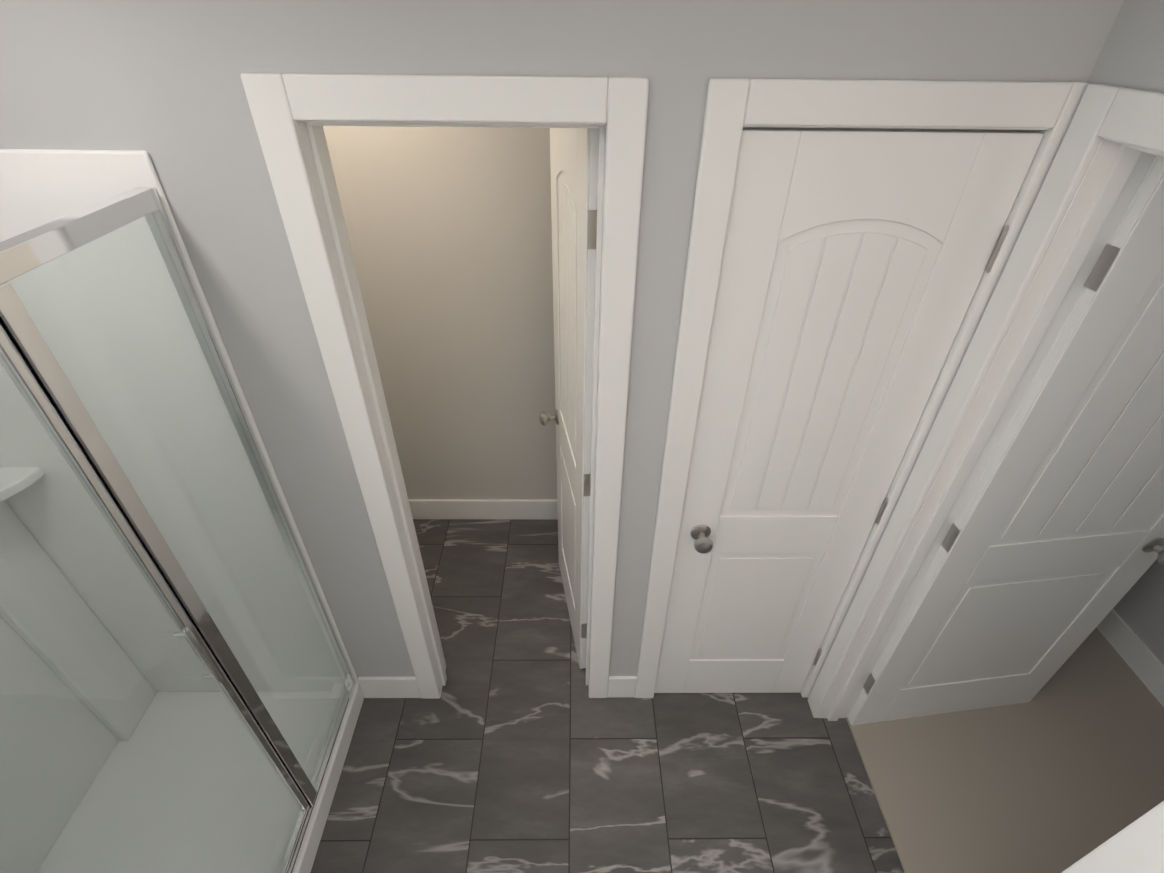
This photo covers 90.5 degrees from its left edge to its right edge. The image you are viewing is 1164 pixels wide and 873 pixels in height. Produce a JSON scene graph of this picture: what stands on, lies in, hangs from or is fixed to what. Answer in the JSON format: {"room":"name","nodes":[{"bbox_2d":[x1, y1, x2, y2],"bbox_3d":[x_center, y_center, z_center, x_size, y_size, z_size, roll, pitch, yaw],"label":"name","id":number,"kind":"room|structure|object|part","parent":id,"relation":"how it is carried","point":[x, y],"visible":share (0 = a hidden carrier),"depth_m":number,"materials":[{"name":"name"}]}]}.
{"room":"bathroom","nodes":[
{"label":"bathroom","id":0,"kind":"room"},
{"bbox_2d":[323,126,556,499],"bbox_3d":[-0.725,-0.576,2.426,1.950,2.440,0.110,0,37,-1],"label":"wall","id":1,"kind":"structure","parent":0,"point":[449,230],"depth_m":2.35,"materials":[{"name":"white paint"}]},
{"bbox_2d":[408,499,557,519],"bbox_3d":[-0.791,0.388,3.061,1.840,0.135,0.014,0,37,-1],"label":"baseboard","id":2,"kind":"structure","parent":1,"relation":"attached to","point":[473,509],"depth_m":3.04,"materials":[{"name":"white wood"}]},
{"bbox_2d":[0,0,1123,677],"bbox_3d":[-0.382,0.021,1.627,2.620,2.440,0.110,0,37,-1],"label":"wall","id":3,"kind":"structure","parent":0,"point":[160,82],"depth_m":1.06,"materials":[{"name":"grey paint"}]},
{"bbox_2d":[240,73,648,698],"bbox_3d":[-0.259,0.153,1.727,0.740,2.110,0.144,0,37,-1],"label":"door frame","id":4,"kind":"structure","parent":3,"relation":"attached to","point":[280,103],"depth_m":1.25,"materials":[{"name":"white wood"}]},
{"bbox_2d":[358,676,636,697],"bbox_3d":[-0.326,0.984,2.264,1.075,0.135,0.014,0,37,-1],"label":"baseboard","id":5,"kind":"structure","parent":3,"relation":"attached to","point":[407,687],"depth_m":2.25,"materials":[{"name":"white wood"}]},
{"bbox_2d":[539,128,598,668],"bbox_3d":[-0.034,-0.015,2.025,0.179,2.016,0.598,-6,37,-9],"label":"door leaf","id":6,"kind":"structure","parent":3,"relation":"in","point":[574,154],"depth_m":1.73,"materials":[{"name":"white wood"}]},
{"bbox_3d":[-0.081,-0.089,2.276,0.179,0.062,0.098,-6,37,-9],"label":"knob","id":7,"kind":"part","parent":6,"relation":"part of","materials":[{"name":"silver metal"}]},
{"bbox_2d":[654,128,1043,692],"bbox_3d":[0.598,0.210,1.731,0.603,2.016,0.179,0,37,-1],"label":"door leaf","id":8,"kind":"structure","parent":3,"relation":"in","point":[855,263],"depth_m":1.42,"materials":[{"name":"white wood"}]},
{"bbox_3d":[0.345,0.282,1.782,0.098,0.062,0.179,0,37,-1],"label":"knob","id":9,"kind":"part","parent":8,"relation":"part of","materials":[{"name":"silver metal"}]},
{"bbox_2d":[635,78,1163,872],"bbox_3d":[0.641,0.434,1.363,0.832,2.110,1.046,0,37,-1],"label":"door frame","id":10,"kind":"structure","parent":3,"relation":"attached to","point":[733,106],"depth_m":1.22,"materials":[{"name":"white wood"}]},
{"bbox_2d":[847,156,1163,724],"bbox_3d":[1.412,0.265,1.670,0.768,2.016,0.179,-4,37,-6],"label":"door leaf","id":11,"kind":"structure","parent":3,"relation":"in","point":[1050,551],"depth_m":1.61,"materials":[{"name":"white wood"}]},
{"bbox_3d":[1.743,0.315,1.761,0.098,0.062,0.179,-4,37,-6],"label":"knob","id":12,"kind":"part","parent":11,"relation":"part of","materials":[{"name":"silver metal"}]},
{"bbox_2d":[311,519,904,872],"bbox_3d":[0.318,1.936,1.186,4.240,0.100,5.110,0,37,-1],"label":"floor","id":13,"kind":"structure","parent":0,"point":[514,748],"depth_m":2.09,"materials":[{"name":"grey tile"}]},
{"bbox_2d":[0,149,363,872],"bbox_3d":[-1.260,0.557,1.274,0.858,1.980,1.080,0,37,-1],"label":"shower","id":14,"kind":"object","parent":13,"relation":"on","point":[180,689],"visible":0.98,"depth_m":1.64,"materials":[{"name":"clear glass"}]},
{"bbox_2d":[846,628,1163,872],"bbox_3d":[1.676,1.333,1.929,1.289,0.012,2.400,0,37,-1],"label":"floor","id":15,"kind":"structure","parent":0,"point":[1062,770],"depth_m":2.08,"materials":[{"name":"beige carpet"}]},
{"bbox_2d":[1087,0,1163,92],"bbox_3d":[0.994,0.762,0.648,0.110,2.440,4.090,0,37,-1],"label":"wall","id":16,"kind":"structure","parent":0,"point":[1131,55],"depth_m":0.98,"materials":[{"name":"grey paint"}]},
{"bbox_2d":[1113,558,1163,664],"bbox_3d":[2.388,0.359,1.216,0.110,2.440,2.400,0,37,-1],"label":"wall","id":17,"kind":"structure","parent":0,"point":[1138,608],"depth_m":2.36,"materials":[{"name":"grey paint"}]},
{"bbox_2d":[1096,609,1163,706],"bbox_3d":[2.312,1.285,1.901,0.017,0.135,2.400,0,37,-1],"label":"baseboard","id":18,"kind":"structure","parent":17,"relation":"attached to","point":[1138,656],"depth_m":2.39,"materials":[{"name":"white wood"}]}
]}

